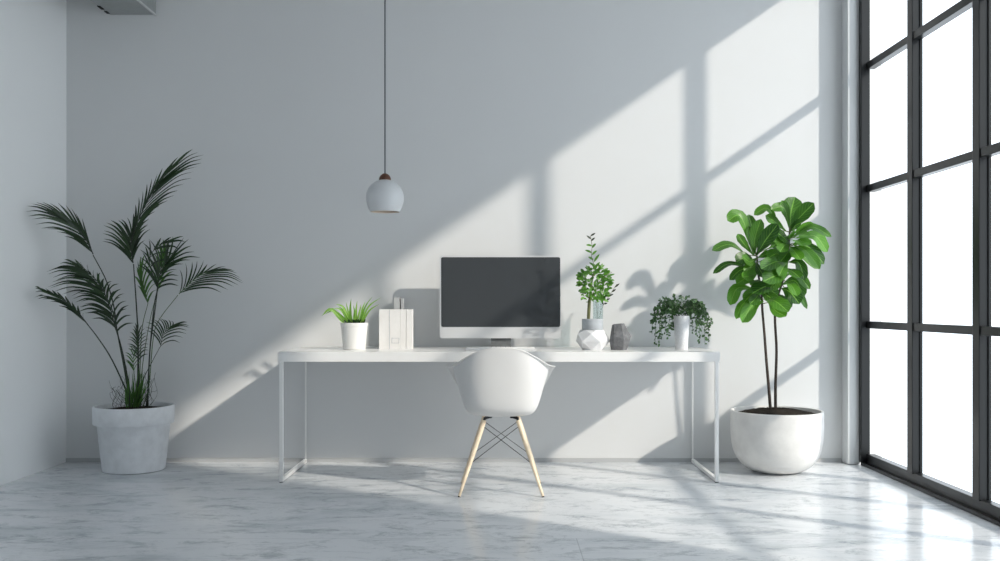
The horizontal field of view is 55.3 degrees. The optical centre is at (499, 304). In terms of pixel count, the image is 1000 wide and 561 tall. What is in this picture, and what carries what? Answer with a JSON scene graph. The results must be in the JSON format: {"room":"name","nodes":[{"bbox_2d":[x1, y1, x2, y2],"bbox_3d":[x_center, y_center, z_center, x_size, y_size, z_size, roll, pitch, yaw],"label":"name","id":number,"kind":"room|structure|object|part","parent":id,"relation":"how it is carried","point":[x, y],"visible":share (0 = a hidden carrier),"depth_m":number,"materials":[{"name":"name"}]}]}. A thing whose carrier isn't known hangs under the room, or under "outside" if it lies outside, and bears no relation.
{"room":"home office","nodes":[
{"label":"home office","id":0,"kind":"room"},
{"bbox_2d":[0,0,65,485],"bbox_3d":[-2.918,-0.780,1.300,0.200,3.600,10.200,0,0,0],"label":"wall","id":1,"kind":"structure","parent":0,"point":[32,32],"depth_m":5.73,"materials":[{"name":"paint"}]},
{"bbox_2d":[66,0,881,461],"bbox_3d":[-0.169,-0.780,6.300,5.298,3.600,0.200,0,0,0],"label":"wall","id":2,"kind":"structure","parent":0,"point":[514,127],"depth_m":6.20,"materials":[{"name":"paint"}]},
{"bbox_2d":[66,458,840,461],"bbox_3d":[-0.301,1.007,6.195,5.033,0.026,0.008,0,0,0],"label":"baseboard","id":3,"kind":"structure","parent":2,"relation":"attached to","point":[67,459],"depth_m":6.19,"materials":[{"name":"grey"}]},
{"bbox_2d":[842,0,859,463],"bbox_3d":[2.259,-0.780,6.143,0.082,3.600,0.112,0,0,0],"label":"trim","id":4,"kind":"structure","parent":2,"relation":"attached to","point":[850,8],"depth_m":6.09,"materials":[{"name":"grey paint"}]},
{"bbox_2d":[0,462,999,560],"bbox_3d":[-0.269,1.080,1.300,5.498,0.120,10.200,0,0,0],"label":"floor","id":5,"kind":"structure","parent":0,"point":[67,511],"depth_m":4.69,"materials":[{"name":"stone"}]},
{"bbox_2d":[92,401,174,474],"bbox_3d":[-2.269,0.821,5.915,0.479,0.398,0.479,0,0,0],"label":"pot","id":6,"kind":"object","parent":5,"relation":"on","point":[133,436],"depth_m":5.74,"materials":[{"name":"concrete"}]},
{"bbox_2d":[26,150,241,474],"bbox_3d":[-2.211,0.027,5.924,1.240,1.986,0.479,0,0,-9],"label":"potted palm","id":7,"kind":"object","parent":5,"relation":"on","point":[133,434],"visible":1,"depth_m":5.85,"materials":[{"name":"plant"}]},
{"bbox_2d":[278,347,719,482],"bbox_3d":[-0.006,0.645,5.827,2.540,0.750,0.703,0,0,0],"label":"desk","id":8,"kind":"object","parent":5,"relation":"on","point":[301,354],"visible":0.98,"depth_m":5.47,"materials":[{"name":"white paint"}]},
{"bbox_3d":[-1.258,0.671,5.489,0.021,0.690,0.021,0,0,0],"label":"leg","id":9,"kind":"part","parent":8,"relation":"part of","materials":[{"name":"white metal"}]},
{"bbox_3d":[-1.258,1.006,5.832,0.021,0.021,0.665,0,0,0],"label":"floor rail","id":10,"kind":"part","parent":8,"relation":"part of","materials":[{"name":"white metal"}]},
{"bbox_3d":[-1.258,0.671,6.170,0.009,0.690,0.011,0,0,0],"label":"leg","id":11,"kind":"part","parent":8,"relation":"part of","materials":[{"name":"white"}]},
{"bbox_2d":[323,296,379,349],"bbox_3d":[-0.902,0.108,5.808,0.358,0.323,0.167,0,0,-8],"label":"spider plant","id":12,"kind":"object","parent":8,"relation":"on","point":[354,331],"visible":1,"depth_m":5.76,"materials":[{"name":"green plant"}]},
{"bbox_3d":[-0.887,0.189,5.810,0.167,0.162,0.167,0,0,0],"label":"pot","id":13,"kind":"part","parent":12,"relation":"part of","materials":[{"name":"white ceramic"}]},
{"bbox_2d":[379,309,400,348],"bbox_3d":[-0.674,0.148,5.879,0.131,0.244,0.102,0,0,0],"label":"file box","id":14,"kind":"object","parent":8,"relation":"on","point":[389,319],"visible":0.9,"depth_m":5.83,"materials":[{"name":"white cardboard"}]},
{"bbox_2d":[394,298,400,308],"bbox_3d":[-0.655,0.112,6.115,0.036,0.317,0.100,0,0,0],"label":"book","id":15,"kind":"object","parent":8,"relation":"on","point":[397,301],"visible":0.36,"depth_m":6.06,"materials":[{"name":"white paper"}]},
{"bbox_2d":[401,298,403,308],"bbox_3d":[-0.625,0.114,6.115,0.010,0.312,0.100,0,0,0],"label":"book","id":16,"kind":"object","parent":8,"relation":"on","point":[402,299],"visible":0.36,"depth_m":6.06,"materials":[{"name":"white paper"}]},
{"bbox_2d":[401,309,405,348],"bbox_3d":[-0.590,0.148,5.880,0.033,0.244,0.095,0,0,0],"label":"book","id":17,"kind":"object","parent":8,"relation":"on","point":[403,311],"visible":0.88,"depth_m":5.83,"materials":[{"name":"white paper"}]},
{"bbox_2d":[406,309,412,348],"bbox_3d":[-0.555,0.148,5.879,0.034,0.244,0.098,0,0,0],"label":"book","id":18,"kind":"object","parent":8,"relation":"on","point":[409,312],"visible":1,"depth_m":5.83,"materials":[{"name":"white paper"}]},
{"bbox_2d":[440,256,560,346],"bbox_3d":[0.003,-0.019,5.968,0.758,0.577,0.155,0,0,0],"label":"desktop monitor","id":19,"kind":"object","parent":8,"relation":"on","point":[500,299],"visible":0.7,"depth_m":5.96,"materials":[{"name":"silver metal"}]},
{"bbox_2d":[466,347,535,349],"bbox_3d":[0.004,0.261,5.730,0.417,0.017,0.110,0,0,0],"label":"keyboard","id":20,"kind":"object","parent":8,"relation":"on","point":[467,348],"visible":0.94,"depth_m":5.67,"materials":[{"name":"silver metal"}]},
{"bbox_2d":[576,233,614,349],"bbox_3d":[0.575,-0.082,5.754,0.241,0.703,0.188,0,0,0],"label":"potted plant","id":21,"kind":"object","parent":8,"relation":"on","point":[592,336],"visible":1,"depth_m":5.72,"materials":[{"name":"green plant"}]},
{"bbox_3d":[0.580,-0.163,5.752,0.190,0.507,0.028,0,0,15],"label":"stem","id":22,"kind":"part","parent":21,"relation":"part of","materials":[{"name":"green plant"}]},
{"bbox_2d":[609,323,630,349],"bbox_3d":[0.713,0.190,5.738,0.113,0.160,0.109,0,0,43],"label":"ornament","id":23,"kind":"object","parent":8,"relation":"on","point":[620,336],"visible":1,"depth_m":5.70,"materials":[{"name":"grey concrete"}]},
{"bbox_2d":[650,294,712,349],"bbox_3d":[1.093,0.100,5.759,0.396,0.341,0.223,0,0,0],"label":"potted trailing plant","id":24,"kind":"object","parent":8,"relation":"on","point":[680,325],"visible":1,"depth_m":5.73,"materials":[{"name":"green plant"}]},
{"bbox_3d":[1.098,0.168,5.770,0.094,0.205,0.094,0,0,0],"label":"pot","id":25,"kind":"part","parent":24,"relation":"part of","materials":[{"name":"white ceramic"}]},
{"bbox_3d":[1.246,0.671,6.170,0.009,0.690,0.011,0,0,0],"label":"leg","id":26,"kind":"part","parent":8,"relation":"part of","materials":[{"name":"white metal"}]},
{"bbox_3d":[1.246,1.006,5.832,0.021,0.021,0.665,0,0,0],"label":"floor rail","id":27,"kind":"part","parent":8,"relation":"part of","materials":[{"name":"white metal"}]},
{"bbox_3d":[1.246,0.671,5.489,0.021,0.690,0.021,0,0,0],"label":"leg","id":28,"kind":"part","parent":8,"relation":"part of","materials":[{"name":"white metal"}]},
{"bbox_2d":[447,348,554,496],"bbox_3d":[0.006,0.624,5.274,0.605,0.793,0.573,0,0,0],"label":"armchair","id":29,"kind":"object","parent":5,"relation":"on","point":[492,382],"visible":1,"depth_m":5.05,"materials":[{"name":"white plastic"}]},
{"bbox_3d":[-0.149,0.819,5.115,0.179,0.400,0.027,0,0,-36],"label":"leg","id":30,"kind":"part","parent":29,"relation":"part of","materials":[{"name":"brown wood"}]},
{"bbox_3d":[-0.149,0.819,5.415,0.179,0.400,0.027,0,0,36],"label":"leg","id":31,"kind":"part","parent":29,"relation":"part of","materials":[{"name":"brown wood"}]},
{"bbox_3d":[0.161,0.819,5.415,0.179,0.400,0.027,0,0,-36],"label":"leg","id":32,"kind":"part","parent":29,"relation":"part of","materials":[{"name":"brown wood"}]},
{"bbox_3d":[0.161,0.819,5.115,0.179,0.400,0.027,0,0,36],"label":"leg","id":33,"kind":"part","parent":29,"relation":"part of","materials":[{"name":"brown wood"}]},
{"bbox_2d":[712,197,831,473],"bbox_3d":[1.682,0.176,5.842,0.575,1.688,0.573,0,0,44],"label":"fiddle leaf fig","id":34,"kind":"object","parent":5,"relation":"on","point":[769,439],"visible":1,"depth_m":5.75,"materials":[{"name":"green plant"}]},
{"bbox_2d":[730,405,823,473],"bbox_3d":[1.694,0.832,5.845,0.552,0.376,0.552,0,0,0],"label":"pot","id":35,"kind":"object","parent":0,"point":[768,439],"depth_m":5.63,"materials":[{"name":"white ceramic"}]},
{"bbox_3d":[-0.309,-2.680,1.300,5.418,0.200,10.200,0,0,0],"label":"ceiling","id":36,"kind":"structure","parent":0,"visible":0},
{"bbox_2d":[91,0,156,15],"bbox_3d":[-2.384,-2.228,5.400,0.309,0.703,1.600,0,0,0],"label":"air duct","id":37,"kind":"object","parent":36,"relation":"attached to","point":[112,7],"visible":1,"depth_m":6.05,"materials":[{"name":"grey metal"}]},
{"bbox_3d":[-2.235,-1.882,5.399,0.012,0.010,1.599,0,0,0],"label":"edge trim","id":38,"kind":"part","parent":37,"relation":"part of","materials":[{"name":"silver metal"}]},
{"bbox_2d":[366,0,403,212],"bbox_3d":[-0.687,-1.568,5.700,0.224,2.024,0.224,0,0,0],"label":"pendant lamp","id":39,"kind":"object","parent":36,"relation":"hanging from","point":[384,195],"visible":1,"depth_m":5.63,"materials":[{"name":"matte white metal"},{"name":"warm white enamel"},{"name":"reddish brown wood"}]},
{"bbox_3d":[-0.687,-0.651,5.700,0.224,0.191,0.224,0,0,0],"label":"lamp shade","id":40,"kind":"part","parent":39,"relation":"part of","materials":[{"name":"white metal"}]},
{"bbox_3d":[-0.687,-1.668,5.700,0.010,1.764,0.010,0,0,0],"label":"cord","id":41,"kind":"part","parent":39,"relation":"part of","materials":[{"name":"grey plastic"}]},
{"bbox_3d":[2.435,-0.780,1.200,0.250,3.600,10.000,0,0,0],"label":"wall","id":42,"kind":"structure","parent":0,"visible":0},
{"bbox_2d":[859,0,999,525],"bbox_3d":[2.344,-0.685,4.424,0.112,3.410,3.324,0,0,0],"label":"window","id":43,"kind":"structure","parent":42,"relation":"in","point":[978,503],"depth_m":5.36,"materials":[{"name":"black metal"}]},
{"bbox_3d":[2.317,-0.692,6.066,0.057,3.384,0.042,0,0,0],"label":"frame","id":44,"kind":"part","parent":43,"relation":"part of","materials":[{"name":"black metal"}]},
{"bbox_3d":[2.350,0.982,4.424,0.100,0.076,3.324,0,0,0],"label":"sill","id":45,"kind":"part","parent":43,"relation":"part of","materials":[{"name":"black metal"}]}
]}

